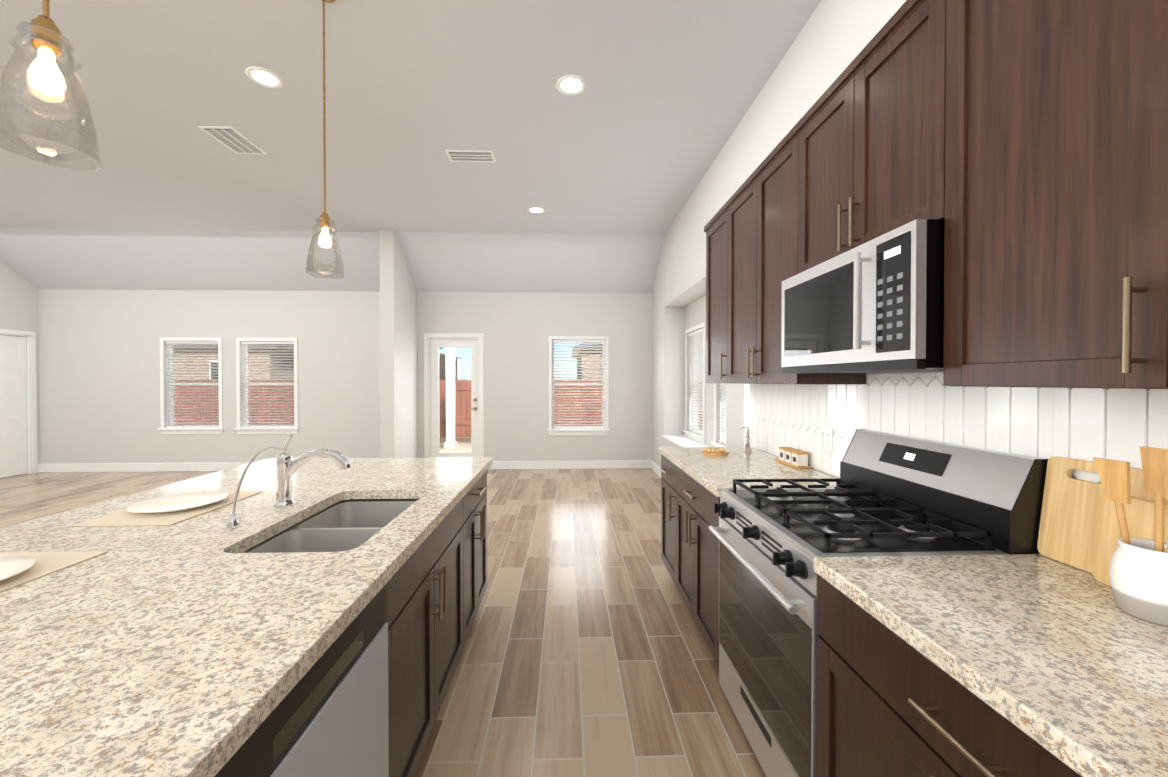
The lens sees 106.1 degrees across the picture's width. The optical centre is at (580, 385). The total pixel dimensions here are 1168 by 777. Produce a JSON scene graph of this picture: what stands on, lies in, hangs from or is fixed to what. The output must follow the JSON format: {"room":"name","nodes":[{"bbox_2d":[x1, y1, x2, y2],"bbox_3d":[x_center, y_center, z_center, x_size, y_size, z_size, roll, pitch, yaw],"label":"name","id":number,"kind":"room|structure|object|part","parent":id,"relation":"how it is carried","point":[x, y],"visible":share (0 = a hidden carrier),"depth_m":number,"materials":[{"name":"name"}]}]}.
{"room":"kitchen","nodes":[
{"label":"kitchen","id":0,"kind":"room"},
{"bbox_2d":[0,260,39,465],"bbox_3d":[-8.241,-0.345,1.881,0.160,3.450,9.730,0,1,-2],"label":"wall","id":1,"kind":"structure","parent":0,"point":[19,302],"depth_m":6.52,"materials":[{"name":"grey paint"}]},
{"bbox_2d":[0,329,37,477],"bbox_3d":[-8.355,0.262,6.261,0.213,2.150,0.880,0,1,-2],"label":"door","id":2,"kind":"structure","parent":1,"relation":"attached to","point":[18,414],"depth_m":6.51,"materials":[{"name":"white wood"}]},
{"bbox_2d":[38,289,651,463],"bbox_3d":[-3.317,-0.395,6.987,10.330,3.450,0.160,0,1,-2],"label":"wall","id":3,"kind":"structure","parent":0,"point":[99,371],"depth_m":6.88,"materials":[{"name":"grey paint"}]},
{"bbox_2d":[37,462,252,472],"bbox_3d":[-5.538,1.267,6.832,5.560,0.130,0.040,0,1,-2],"label":"baseboard","id":4,"kind":"structure","parent":3,"relation":"attached to","point":[156,467],"depth_m":6.79,"materials":[{"name":"white wood"}]},
{"bbox_2d":[157,338,223,433],"bbox_3d":[-6.040,0.006,6.863,0.970,1.500,0.170,0,1,-2],"label":"window","id":5,"kind":"structure","parent":3,"relation":"in","point":[179,342],"depth_m":6.85,"materials":[{"name":"white"}]},
{"bbox_3d":[-6.042,-0.019,6.923,0.760,1.280,0.004,0,1,-2],"label":"glass","id":6,"kind":"part","parent":5,"relation":"part of","materials":[{"name":"clear glass"}]},
{"bbox_2d":[234,338,298,433],"bbox_3d":[-4.890,0.006,6.900,0.970,1.500,0.170,0,1,-2],"label":"window","id":7,"kind":"structure","parent":3,"relation":"in","point":[247,342],"depth_m":6.88,"materials":[{"name":"white"}]},
{"bbox_3d":[-4.892,-0.019,6.960,0.760,1.280,0.004,0,1,-2],"label":"glass","id":8,"kind":"part","parent":7,"relation":"part of","materials":[{"name":"clear glass"}]},
{"bbox_2d":[424,333,483,457],"bbox_3d":[-2.003,0.252,7.028,0.930,2.155,0.176,0,1,-2],"label":"door","id":9,"kind":"structure","parent":3,"relation":"attached to","point":[435,342],"depth_m":7.00,"materials":[{"name":"white wood"}]},
{"bbox_3d":[-2.003,0.233,7.028,0.516,1.673,0.005,0,1,-2],"label":"glass","id":10,"kind":"part","parent":9,"relation":"part of","materials":[{"name":"clear glass"}]},
{"bbox_2d":[489,460,650,468],"bbox_3d":[-0.199,1.265,7.017,2.655,0.130,0.014,0,1,-2],"label":"baseboard","id":11,"kind":"structure","parent":3,"relation":"attached to","point":[595,464],"depth_m":7.01,"materials":[{"name":"white wood"}]},
{"bbox_2d":[547,336,609,434],"bbox_3d":[-0.030,0.005,7.057,0.995,1.580,0.170,0,1,-2],"label":"window","id":12,"kind":"structure","parent":3,"relation":"in","point":[604,429],"depth_m":7.04,"materials":[{"name":"white"}]},
{"bbox_3d":[-0.032,-0.021,7.117,0.785,1.360,0.004,0,1,-2],"label":"glass","id":13,"kind":"part","parent":12,"relation":"part of","materials":[{"name":"clear glass"}]},
{"bbox_2d":[0,468,765,776],"bbox_3d":[-3.228,1.439,2.060,10.670,0.120,10.530,0,1,-2],"label":"floor","id":14,"kind":"structure","parent":0,"point":[586,652],"depth_m":2.33,"materials":[{"name":"wood"}]},
{"bbox_2d":[208,463,492,776],"bbox_3d":[-1.036,0.945,1.626,1.044,0.874,2.250,0,1,-2],"label":"kitchen island","id":15,"kind":"object","parent":14,"relation":"on","point":[368,705],"depth_m":1.22,"materials":[{"name":"brown wood"}]},
{"bbox_2d":[0,457,491,776],"bbox_3d":[-1.218,0.488,1.615,1.400,0.040,2.330,0,1,-2],"label":"island countertop","id":16,"kind":"structure","parent":15,"relation":"on","point":[154,654],"depth_m":0.89,"materials":[{"name":"beige stone"}]},
{"bbox_2d":[0,551,106,591],"bbox_3d":[-1.489,0.472,1.011,0.320,0.003,0.450,0,1,-2],"label":"placemat","id":17,"kind":"object","parent":16,"relation":"on","point":[46,563],"visible":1,"depth_m":1.16,"materials":[{"name":"beige fabric"}]},
{"bbox_2d":[0,556,34,580],"bbox_3d":[-1.489,0.460,1.011,0.294,0.020,0.294,0,1,-2],"label":"plate","id":18,"kind":"object","parent":17,"relation":"on","point":[10,566],"visible":1,"depth_m":1.11,"materials":[{"name":"beige ceramic"}]},
{"bbox_2d":[72,491,262,525],"bbox_3d":[-1.541,0.465,1.690,0.320,0.003,0.450,0,1,-2],"label":"placemat","id":19,"kind":"object","parent":16,"relation":"on","point":[124,518],"visible":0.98,"depth_m":1.56,"materials":[{"name":"beige"}]},
{"bbox_2d":[125,491,228,512],"bbox_3d":[-1.541,0.453,1.690,0.294,0.020,0.294,0,1,-2],"label":"plate","id":20,"kind":"object","parent":19,"relation":"on","point":[176,502],"visible":1,"depth_m":1.71,"materials":[{"name":"beige ceramic"}]},
{"bbox_2d":[220,447,291,526],"bbox_3d":[-1.082,0.337,1.465,0.181,0.263,0.054,0,1,-2],"label":"faucet","id":21,"kind":"object","parent":16,"relation":"on","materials":[{"name":"silver metal"}]},
{"bbox_2d":[284,435,355,502],"bbox_3d":[-1.045,0.328,1.719,0.294,0.277,0.072,0,1,-2],"label":"faucet","id":22,"kind":"object","parent":16,"relation":"on","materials":[{"name":"silver metal"}]},
{"bbox_2d":[236,495,419,550],"bbox_3d":[-0.849,0.608,1.598,0.445,0.224,0.770,0,1,-2],"label":"sink","id":23,"kind":"object","parent":16,"relation":"in","point":[342,524],"depth_m":1.68,"materials":[{"name":"grey metal"}]},
{"bbox_2d":[214,584,388,776],"bbox_3d":[-0.529,0.941,0.894,0.034,0.838,0.599,0,1,-2],"label":"dishwasher","id":24,"kind":"object","parent":15,"relation":"in","point":[333,722],"depth_m":0.93,"materials":[{"name":"silver metal"}]},
{"bbox_2d":[659,451,670,575],"bbox_3d":[0.933,0.933,2.971,0.675,0.874,0.508,0,1,-2],"label":"base cabinet","id":25,"kind":"object","parent":14,"relation":"on","point":[665,468],"depth_m":3.07,"materials":[{"name":"brown wood"}]},
{"bbox_2d":[671,463,719,664],"bbox_3d":[0.951,0.939,2.417,0.675,0.874,0.835,0,1,-2],"label":"base cabinet","id":26,"kind":"object","parent":14,"relation":"on","point":[694,548],"depth_m":2.33,"materials":[{"name":"brown wood"}]},
{"bbox_2d":[659,447,836,494],"bbox_3d":[0.939,0.478,2.612,0.686,0.040,1.236,0,1,-2],"label":"countertop","id":27,"kind":"structure","parent":26,"relation":"on","point":[718,473],"depth_m":2.44,"materials":[{"name":"beige stone"}]},
{"bbox_2d":[702,447,727,455],"bbox_3d":[0.900,0.436,2.939,0.170,0.037,0.170,0,1,-2],"label":"trivet","id":28,"kind":"object","parent":27,"relation":"on","point":[720,451],"visible":1,"depth_m":2.90,"materials":[{"name":"brown wood"}]},
{"bbox_2d":[742,427,751,451],"bbox_3d":[1.137,0.368,3.006,0.071,0.171,0.048,0,1,-2],"label":"soap bottle","id":29,"kind":"object","parent":27,"relation":"on","point":[748,443],"visible":1,"depth_m":2.99,"materials":[{"name":"silver metal"}]},
{"bbox_2d":[775,447,811,468],"bbox_3d":[1.232,0.414,2.549,0.087,0.087,0.240,0,1,-2],"label":"canister set","id":30,"kind":"object","parent":27,"relation":"on","point":[793,457],"visible":1,"depth_m":2.48,"materials":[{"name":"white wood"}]},
{"bbox_2d":[709,429,1047,776],"bbox_3d":[0.945,0.793,1.611,0.732,1.180,0.765,0,1,-2],"label":"range","id":31,"kind":"object","parent":14,"relation":"on","point":[893,495],"visible":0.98,"depth_m":1.45,"materials":[{"name":"grey metal"}]},
{"bbox_2d":[813,567,1090,776],"bbox_3d":[1.005,0.955,0.743,0.675,0.874,0.970,0,1,-2],"label":"base cabinet","id":32,"kind":"object","parent":14,"relation":"on","point":[886,708],"depth_m":0.92,"materials":[{"name":"brown wood"}]},
{"bbox_2d":[813,554,1167,776],"bbox_3d":[1.017,0.502,0.173,0.686,0.040,2.102,0,1,-2],"label":"countertop","id":33,"kind":"structure","parent":32,"relation":"on","point":[1050,644],"depth_m":0.82,"materials":[{"name":"beige stone"}]},
{"bbox_2d":[1037,456,1167,572],"bbox_3d":[1.304,0.334,1.090,0.046,0.276,0.280,0,1,-2],"label":"cutting board","id":34,"kind":"object","parent":33,"relation":"on","point":[1068,522],"visible":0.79,"depth_m":1.16,"materials":[{"name":"brown wood"}]},
{"bbox_2d":[1092,493,1167,585],"bbox_3d":[1.262,0.365,0.956,0.033,0.216,0.225,0,1,-2],"label":"cutting board","id":35,"kind":"object","parent":33,"relation":"on","point":[1140,515],"visible":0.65,"depth_m":1.03,"materials":[{"name":"brown wood"}]},
{"bbox_2d":[1093,446,1167,626],"bbox_3d":[1.178,0.302,0.910,0.120,0.344,0.173,0,1,-2],"label":"crock","id":36,"kind":"object","parent":33,"relation":"on","point":[1138,571],"visible":1,"depth_m":0.91,"materials":[{"name":"ceramic"}]},
{"bbox_2d":[379,230,417,457],"bbox_3d":[-2.650,-0.400,6.453,0.190,3.470,0.950,0,1,-2],"label":"wall","id":37,"kind":"structure","parent":0,"point":[398,370],"depth_m":6.10,"materials":[{"name":"grey paint"}]},
{"bbox_2d":[0,0,821,292],"bbox_3d":[-3.228,-1.901,2.027,10.670,0.940,10.530,0,1,-2],"label":"ceiling","id":38,"kind":"structure","parent":0,"point":[608,168],"depth_m":3.71,"materials":[{"name":"white paint"}]},
{"bbox_2d":[0,0,101,169],"bbox_3d":[-1.306,-1.317,1.069,0.180,1.490,0.180,0,1,-2],"label":"pendant light","id":39,"kind":"object","parent":38,"relation":"hanging from","point":[42,69],"visible":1,"depth_m":1.06,"materials":[{"name":"clear glass"}]},
{"bbox_3d":[-1.306,-1.439,1.068,0.124,1.245,0.124,0,1,-2],"label":"stem","id":40,"kind":"part","parent":39,"relation":"part of","materials":[{"name":"gold metal"}]},
{"bbox_3d":[-1.306,-0.766,1.075,0.060,0.102,0.060,0,1,-2],"label":"bulb","id":41,"kind":"part","parent":39,"relation":"part of","materials":[{"name":"white glass"}]},
{"bbox_2d":[197,126,266,153],"bbox_3d":[-2.948,-2.083,3.741,0.270,0.009,0.420,0,1,-2],"label":"ceiling vent","id":42,"kind":"object","parent":38,"relation":"in","point":[233,140],"visible":1,"depth_m":3.71,"materials":[{"name":"white metal"}]},
{"bbox_2d":[245,66,282,88],"bbox_3d":[-2.133,-2.077,2.966,0.210,0.007,0.210,0,1,-2],"label":"recessed light","id":43,"kind":"object","parent":38,"relation":"in","point":[264,77],"visible":1,"depth_m":2.96,"materials":[{"name":"white"}]},
{"bbox_2d":[305,0,344,278],"bbox_3d":[-1.346,-1.329,2.309,0.180,1.490,0.180,0,1,-2],"label":"pendant light","id":44,"kind":"object","parent":38,"relation":"hanging from","point":[324,238],"visible":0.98,"depth_m":2.30,"materials":[{"name":"clear glass"}]},
{"bbox_3d":[-1.346,-0.731,2.315,0.180,0.295,0.180,0,1,-2],"label":"lamp shade","id":45,"kind":"part","parent":44,"relation":"part of","materials":[{"name":"clear glass"}]},
{"bbox_3d":[-1.346,-0.778,2.314,0.060,0.102,0.060,0,1,-2],"label":"bulb","id":46,"kind":"part","parent":44,"relation":"part of","materials":[{"name":"white glass"}]},
{"bbox_3d":[-1.346,-1.451,2.308,0.124,1.245,0.124,0,1,-2],"label":"stem","id":47,"kind":"part","parent":44,"relation":"part of","materials":[{"name":"gold metal"}]},
{"bbox_2d":[445,150,495,161],"bbox_3d":[-0.995,-2.086,3.994,0.420,0.009,0.200,0,1,-2],"label":"ceiling vent","id":48,"kind":"object","parent":38,"relation":"in","point":[470,155],"visible":1,"depth_m":3.98,"materials":[{"name":"white metal"}]},
{"bbox_2d":[528,207,544,213],"bbox_3d":[-0.526,-2.099,5.259,0.210,0.007,0.210,0,1,-2],"label":"recessed light","id":49,"kind":"object","parent":38,"relation":"in","point":[537,210],"visible":1,"depth_m":5.26,"materials":[{"name":"white"}]},
{"bbox_2d":[556,75,585,95],"bbox_3d":[-0.064,-2.078,3.043,0.210,0.007,0.210,0,1,-2],"label":"recessed light","id":50,"kind":"object","parent":38,"relation":"in","point":[571,85],"visible":1,"depth_m":3.04,"materials":[{"name":"white"}]},
{"bbox_2d":[652,0,942,477],"bbox_3d":[1.522,-0.348,2.196,0.485,3.450,9.730,0,1,-2],"label":"wall","id":51,"kind":"structure","parent":0,"point":[834,38],"depth_m":3.75,"materials":[{"name":"grey paint"}]},
{"bbox_2d":[651,460,661,477],"bbox_3d":[1.201,1.283,5.213,0.014,0.130,3.710,0,1,-2],"label":"baseboard","id":52,"kind":"structure","parent":51,"relation":"attached to","point":[654,467],"depth_m":6.63,"materials":[{"name":"white wood"}]},
{"bbox_2d":[682,322,705,443],"bbox_3d":[1.531,-0.022,5.716,0.170,1.490,0.900,0,1,-2],"label":"window","id":53,"kind":"structure","parent":51,"relation":"in","point":[697,355],"depth_m":5.74,"materials":[{"name":"white"}]},
{"bbox_2d":[688,328,702,435],"bbox_3d":[1.525,-0.048,5.716,0.043,1.334,0.736,0,1,-2],"label":"blind","id":54,"kind":"object","parent":53,"relation":"attached to","point":[696,341],"depth_m":5.77,"materials":[{"name":"white"}]},
{"bbox_2d":[704,210,719,382],"bbox_3d":[1.107,-0.601,3.041,0.321,1.170,0.508,0,1,-2],"label":"upper cabinet","id":55,"kind":"object","parent":51,"relation":"attached to","point":[712,229],"depth_m":3.15,"materials":[{"name":"brown wood"}]},
{"bbox_2d":[711,383,725,446],"bbox_3d":[1.573,-0.010,4.437,0.170,1.490,1.040,0,1,-2],"label":"window","id":56,"kind":"structure","parent":51,"relation":"in","point":[723,407],"depth_m":4.85,"materials":[{"name":"white"}]},
{"bbox_2d":[719,383,725,444],"bbox_3d":[1.566,-0.036,4.436,0.043,1.334,0.876,0,1,-2],"label":"blind","id":57,"kind":"object","parent":56,"relation":"attached to","point":[723,386],"depth_m":4.79,"materials":[{"name":"white plastic"}]},
{"bbox_2d":[720,129,865,383],"bbox_3d":[1.128,-0.595,2.417,0.321,1.170,0.974,0,1,-2],"label":"upper cabinet","id":58,"kind":"object","parent":51,"relation":"attached to","point":[756,221],"depth_m":2.38,"materials":[{"name":"brown wood"}]},
{"bbox_2d":[792,0,919,276],"bbox_3d":[1.154,-0.820,1.602,0.321,0.703,0.769,0,1,-2],"label":"upper cabinet","id":59,"kind":"object","parent":51,"relation":"attached to","point":[854,150],"depth_m":1.55,"materials":[{"name":"brown wood"}]},
{"bbox_2d":[781,219,944,373],"bbox_3d":[1.091,-0.257,1.605,0.446,0.416,0.762,0,1,-2],"label":"microwave","id":60,"kind":"object","parent":59,"relation":"attached to","point":[875,305],"visible":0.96,"depth_m":1.39,"materials":[{"name":"grey metal"}]},
{"bbox_2d":[744,372,1167,483],"bbox_3d":[1.331,0.221,1.254,0.006,0.532,4.251,0,1,-2],"label":"tile backsplash","id":61,"kind":"structure","parent":51,"relation":"attached to","point":[1118,424],"depth_m":1.52,"materials":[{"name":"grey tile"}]},
{"bbox_2d":[824,427,832,450],"bbox_3d":[1.291,0.276,2.289,0.007,0.116,0.070,0,1,-2],"label":"electrical outlet","id":62,"kind":"object","parent":61,"relation":"attached to","point":[828,438],"visible":1,"depth_m":2.28,"materials":[{"name":"white plastic"}]},
{"bbox_2d":[916,0,1167,388],"bbox_3d":[1.181,-0.579,0.763,0.321,1.170,1.030,0,1,-2],"label":"upper cabinet","id":63,"kind":"object","parent":51,"relation":"attached to","point":[1020,147],"depth_m":0.96,"materials":[{"name":"brown wood"}]},
{"label":"outside","id":64,"kind":"structure","parent":0,"visible":0},
{"bbox_2d":[440,437,470,451],"bbox_3d":[-1.467,1.083,48.520,120.000,0.280,82.710,0,1,-2],"label":"ground","id":65,"kind":"structure","parent":64,"point":[462,439],"depth_m":9.70,"materials":[{"name":"beige concrete"}]},
{"bbox_2d":[173,344,293,378],"bbox_3d":[-19.530,-1.564,23.753,12.100,5.740,9.800,0,1,-2],"label":"house","id":66,"kind":"structure","parent":65,"relation":"on","point":[248,363],"depth_m":19.36,"materials":[{"name":"grey"}]},
{"bbox_2d":[174,380,702,436],"bbox_3d":[-0.271,0.624,12.203,60.054,1.590,0.090,0,1,-2],"label":"fence","id":67,"kind":"object","parent":65,"relation":"on","point":[459,399],"depth_m":12.06,"materials":[{"name":"brown wood"}]},
{"bbox_2d":[444,348,456,448],"bbox_3d":[-2.746,-0.282,9.278,0.220,3.220,0.220,0,1,-2],"label":"porch post","id":68,"kind":"object","parent":65,"relation":"on","point":[451,389],"depth_m":9.20,"materials":[{"name":"white wood"}]},
{"bbox_2d":[439,348,463,380],"bbox_3d":[-9.036,-0.768,24.099,6.700,4.140,9.800,0,1,-2],"label":"house","id":69,"kind":"structure","parent":65,"relation":"on","point":[442,369],"depth_m":25.41,"materials":[{"name":"grey"}]},
{"bbox_2d":[571,342,602,378],"bbox_3d":[5.606,-1.572,24.563,12.200,5.740,9.800,0,1,-2],"label":"house","id":70,"kind":"structure","parent":65,"relation":"on","point":[589,361],"depth_m":19.91,"materials":[{"name":"grey"}]}
]}

